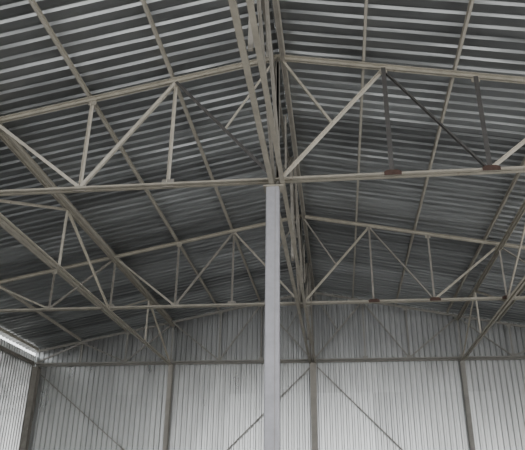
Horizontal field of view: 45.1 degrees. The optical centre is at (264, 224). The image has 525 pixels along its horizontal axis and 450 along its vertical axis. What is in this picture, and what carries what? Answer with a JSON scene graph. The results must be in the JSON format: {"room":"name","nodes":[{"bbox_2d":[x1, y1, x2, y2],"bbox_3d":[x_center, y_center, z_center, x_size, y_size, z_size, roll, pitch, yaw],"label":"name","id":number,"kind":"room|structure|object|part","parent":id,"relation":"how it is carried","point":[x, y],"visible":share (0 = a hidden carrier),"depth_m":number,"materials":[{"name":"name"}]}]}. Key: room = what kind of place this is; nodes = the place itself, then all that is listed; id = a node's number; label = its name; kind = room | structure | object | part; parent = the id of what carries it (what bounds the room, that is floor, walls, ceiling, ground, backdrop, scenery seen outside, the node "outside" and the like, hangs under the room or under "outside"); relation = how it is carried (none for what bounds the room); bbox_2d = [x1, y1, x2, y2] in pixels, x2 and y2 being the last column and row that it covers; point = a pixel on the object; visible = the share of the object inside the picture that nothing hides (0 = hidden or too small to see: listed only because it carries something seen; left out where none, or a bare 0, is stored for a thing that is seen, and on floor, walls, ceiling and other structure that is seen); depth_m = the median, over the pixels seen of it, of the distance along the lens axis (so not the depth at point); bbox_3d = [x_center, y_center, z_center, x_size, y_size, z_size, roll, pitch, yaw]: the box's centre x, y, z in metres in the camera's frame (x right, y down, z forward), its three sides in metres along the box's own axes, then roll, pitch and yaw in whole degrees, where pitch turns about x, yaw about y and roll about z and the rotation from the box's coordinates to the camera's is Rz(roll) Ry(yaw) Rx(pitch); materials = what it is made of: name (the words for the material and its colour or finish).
{"room":"warehouse interior","nodes":[
{"label":"warehouse interior","id":0,"kind":"room"},
{"bbox_2d":[0,338,36,449],"bbox_3d":[-11.857,2.834,12.013,0.060,7.790,31.460,-2,-25,6],"label":"wall","id":1,"kind":"structure","parent":0,"point":[15,373],"depth_m":25.70,"materials":[{"name":"grey metal"}]},
{"bbox_2d":[0,0,524,352],"bbox_3d":[0.302,-2.506,13.078,25.000,2.562,32.111,-2,-25,6],"label":"ceiling","id":2,"kind":"structure","parent":0,"point":[112,45],"depth_m":15.80,"materials":[{"name":"grey metal"}]},
{"bbox_2d":[28,359,524,449],"bbox_3d":[1.958,9.068,24.816,24.420,7.350,0.064,-2,-25,6],"label":"wall","id":3,"kind":"structure","parent":0,"point":[420,405],"depth_m":25.75,"materials":[{"name":"grey metal"}]},
{"bbox_2d":[37,358,524,366],"bbox_3d":[2.022,5.678,26.240,24.000,0.060,0.040,-2,-25,6],"label":"wall rail","id":4,"kind":"object","parent":3,"relation":"attached to","point":[475,358],"visible":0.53,"depth_m":26.31,"materials":[{"name":"grey metal"}]},
{"bbox_2d":[35,290,524,365],"bbox_3d":[2.016,4.318,27.049,24.420,3.346,0.064,-2,-25,6],"label":"wall","id":5,"kind":"structure","parent":0,"point":[348,342],"depth_m":26.96,"materials":[{"name":"grey metal"}]},
{"bbox_3d":[0.201,6.023,9.097,24.600,0.200,31.540,-2,-25,6],"label":"floor","id":6,"kind":"structure","parent":0,"visible":0},
{"bbox_2d":[19,366,40,449],"bbox_3d":[-9.899,9.469,25.877,0.312,7.270,0.312,-2,-25,6],"label":"wall post","id":7,"kind":"object","parent":6,"relation":"on","point":[32,393],"visible":1,"depth_m":26.61,"materials":[{"name":"grey metal"}]},
{"bbox_2d":[0,345,35,365],"bbox_3d":[-11.648,-0.422,13.245,0.060,0.140,31.040,-2,-25,6],"label":"rail","id":8,"kind":"object","parent":7,"relation":"on","point":[2,348],"visible":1,"depth_m":25.78,"materials":[{"name":"grey metal"}]},
{"bbox_2d":[162,365,173,449],"bbox_3d":[-3.987,9.244,25.244,0.204,7.270,0.204,-2,-25,6],"label":"wall post","id":9,"kind":"object","parent":6,"relation":"on","point":[170,367],"visible":1,"depth_m":25.97,"materials":[{"name":"grey metal"}]},
{"bbox_2d":[40,374,123,449],"bbox_3d":[-6.882,8.335,26.134,5.727,4.406,0.045,-2,-25,6],"label":"brace","id":10,"kind":"object","parent":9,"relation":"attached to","point":[40,374],"visible":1,"depth_m":26.43,"materials":[{"name":"grey metal"}]},
{"bbox_2d":[263,184,284,449],"bbox_3d":[0.136,2.587,10.512,0.410,7.225,0.400,-2,-25,6],"label":"steel column","id":11,"kind":"structure","parent":6,"relation":"on","point":[272,248],"depth_m":10.84,"materials":[{"name":"grey metal"}]},
{"bbox_2d":[228,0,315,362],"bbox_3d":[0.701,-0.481,16.088,0.300,2.970,23.335,-2,-25,6],"label":"truss","id":12,"kind":"object","parent":11,"relation":"on","point":[273,123],"visible":0.89,"depth_m":11.97,"materials":[{"name":"grey metal"}]},
{"bbox_2d":[0,54,524,195],"bbox_3d":[0.271,-2.176,12.673,24.026,2.990,0.195,-2,-25,6],"label":"roof truss","id":13,"kind":"object","parent":12,"relation":"on","point":[475,77],"visible":0.96,"depth_m":12.57,"materials":[{"name":"grey metal"}]},
{"bbox_2d":[0,327,39,349],"bbox_3d":[-11.635,-0.978,13.609,0.050,0.120,31.240,-2,-25,6],"label":"purlin","id":14,"kind":"object","parent":13,"relation":"on","point":[1,329],"visible":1,"depth_m":25.99,"materials":[{"name":"beige paint"}]},
{"bbox_2d":[0,284,82,340],"bbox_3d":[-9.743,-1.394,13.564,0.050,0.120,31.240,-2,-25,6],"label":"purlin","id":15,"kind":"object","parent":13,"relation":"on","point":[21,300],"visible":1,"depth_m":24.24,"materials":[{"name":"beige paint"}]},
{"bbox_2d":[0,221,126,330],"bbox_3d":[-7.752,-1.831,13.517,0.050,0.120,31.240,-2,-25,6],"label":"purlin","id":16,"kind":"object","parent":13,"relation":"on","point":[2,225],"visible":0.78,"depth_m":20.53,"materials":[{"name":"beige paint"}]},
{"bbox_3d":[-3.647,-0.744,12.508,0.240,0.170,0.024,-2,-25,6],"label":"gusset plate","id":17,"kind":"part","parent":13,"relation":"part of","materials":[{"name":"grey metal"}]},
{"bbox_2d":[0,123,172,320],"bbox_3d":[-5.761,-2.269,13.469,0.050,0.120,31.240,-2,-25,6],"label":"purlin","id":18,"kind":"object","parent":13,"relation":"on","point":[21,149],"visible":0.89,"depth_m":17.49,"materials":[{"name":"beige paint"}]},
{"bbox_2d":[28,0,219,310],"bbox_3d":[-3.700,-2.722,13.420,0.050,0.120,31.240,-2,-25,6],"label":"purlin","id":19,"kind":"object","parent":13,"relation":"on","point":[33,3],"visible":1,"depth_m":14.19,"materials":[{"name":"beige paint"}]},
{"bbox_3d":[-1.878,-0.811,12.319,0.240,0.170,0.024,-2,-25,6],"label":"gusset plate","id":20,"kind":"part","parent":13,"relation":"part of","materials":[{"name":"grey metal"}]},
{"bbox_2d":[140,0,260,301],"bbox_3d":[-1.928,-3.112,13.378,0.050,0.120,31.240,-2,-25,6],"label":"purlin","id":21,"kind":"object","parent":13,"relation":"on","point":[144,4],"visible":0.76,"depth_m":14.84,"materials":[{"name":"beige paint"}]},
{"bbox_3d":[0.272,-2.171,12.674,0.050,2.900,0.050,-2,-25,6],"label":"ridge post","id":22,"kind":"part","parent":13,"relation":"part of","materials":[{"name":"grey metal"}]},
{"bbox_2d":[277,0,314,287],"bbox_3d":[0.421,-3.580,13.300,0.050,0.120,31.240,-2,-25,6],"label":"purlin","id":23,"kind":"object","parent":13,"relation":"on","point":[277,0],"visible":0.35,"depth_m":15.25,"materials":[{"name":"beige paint"}]},
{"bbox_2d":[352,0,367,297],"bbox_3d":[2.037,-3.346,12.992,0.050,0.120,31.240,-2,-25,6],"label":"purlin","id":24,"kind":"object","parent":13,"relation":"on","point":[365,1],"visible":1,"depth_m":14.92,"materials":[{"name":"beige paint"}]},
{"bbox_3d":[2.393,-0.984,11.762,0.320,0.105,0.012,-2,-25,6],"label":"gusset plate","id":25,"kind":"part","parent":13,"relation":"part of","materials":[{"name":"metal"}]},
{"bbox_2d":[395,0,473,304],"bbox_3d":[3.802,-3.092,12.656,0.050,0.120,31.240,-2,-25,6],"label":"purlin","id":26,"kind":"object","parent":13,"relation":"on","point":[471,2],"visible":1,"depth_m":14.10,"materials":[{"name":"beige paint"}]},
{"bbox_2d":[446,157,524,312],"bbox_3d":[5.855,-2.795,12.265,0.050,0.120,31.240,-2,-25,6],"label":"purlin","id":27,"kind":"object","parent":13,"relation":"on","point":[517,175],"visible":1,"depth_m":18.42,"materials":[{"name":"beige paint"}]},
{"bbox_3d":[4.162,-1.052,11.573,0.320,0.105,0.012,-2,-25,6],"label":"gusset plate","id":28,"kind":"part","parent":13,"relation":"part of","materials":[{"name":"metal"}]},
{"bbox_2d":[497,285,524,320],"bbox_3d":[7.838,-2.509,11.887,0.050,0.120,31.240,-2,-25,6],"label":"purlin","id":29,"kind":"object","parent":13,"relation":"on","point":[523,287],"visible":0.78,"depth_m":24.04,"materials":[{"name":"beige paint"}]},
{"bbox_2d":[0,214,524,312],"bbox_3d":[1.149,1.054,19.730,24.024,2.990,0.195,-2,-25,6],"label":"roof truss","id":30,"kind":"object","parent":12,"relation":"on","point":[369,227],"visible":0.89,"depth_m":19.73,"materials":[{"name":"grey metal"}]},
{"bbox_2d":[0,129,174,364],"bbox_3d":[-5.266,0.306,16.478,0.180,1.686,23.322,-2,-25,6],"label":"truss","id":31,"kind":"object","parent":30,"relation":"attached to","point":[69,212],"visible":1,"depth_m":17.29,"materials":[{"name":"grey metal"}]},
{"bbox_3d":[3.271,2.246,18.818,0.320,0.105,0.012,-2,-25,6],"label":"gusset plate","id":32,"kind":"part","parent":30,"relation":"part of","materials":[{"name":"metal"}]},
{"bbox_3d":[5.040,2.179,18.629,0.320,0.105,0.012,-2,-25,6],"label":"gusset plate","id":33,"kind":"part","parent":30,"relation":"part of","materials":[{"name":"metal"}]},
{"bbox_2d":[35,291,524,364],"bbox_3d":[2.016,4.244,26.698,24.023,2.990,0.169,-2,-25,6],"label":"roof truss","id":34,"kind":"object","parent":12,"relation":"attached to","point":[513,355],"visible":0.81,"depth_m":26.65,"materials":[{"name":"grey metal"}]},
{"bbox_3d":[0.186,-0.688,12.005,0.380,0.025,0.300,-2,-25,6],"label":"cap plate","id":35,"kind":"part","parent":11,"relation":"part of","materials":[{"name":"beige paint"}]},
{"bbox_2d":[309,362,317,449],"bbox_3d":[1.974,9.016,24.607,0.288,7.270,0.288,-2,-25,6],"label":"wall post","id":36,"kind":"object","parent":6,"relation":"on","point":[313,388],"visible":1,"depth_m":25.27,"materials":[{"name":"grey metal"}]},
{"bbox_2d":[227,367,309,449],"bbox_3d":[-0.997,8.528,25.313,5.781,5.552,0.045,-2,-25,6],"label":"brace","id":37,"kind":"object","parent":36,"relation":"attached to","point":[309,367],"visible":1,"depth_m":25.56,"materials":[{"name":"grey metal"}]},
{"bbox_2d":[459,360,474,449],"bbox_3d":[7.936,8.789,23.969,0.204,7.270,0.204,-2,-25,6],"label":"wall post","id":38,"kind":"object","parent":6,"relation":"on","point":[462,362],"visible":1,"depth_m":24.69,"materials":[{"name":"grey metal"}]},
{"bbox_2d":[317,366,402,449],"bbox_3d":[5.013,8.406,24.621,5.782,5.852,0.045,-2,-25,6],"label":"brace","id":39,"kind":"object","parent":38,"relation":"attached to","point":[317,366],"visible":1,"depth_m":25.23,"materials":[{"name":"grey metal"}]},
{"bbox_2d":[455,200,524,359],"bbox_3d":[6.658,-0.149,15.203,0.180,1.686,23.322,-2,-25,6],"label":"truss","id":40,"kind":"object","parent":38,"relation":"on","point":[510,297],"visible":1,"depth_m":19.71,"materials":[{"name":"grey metal"}]}
]}

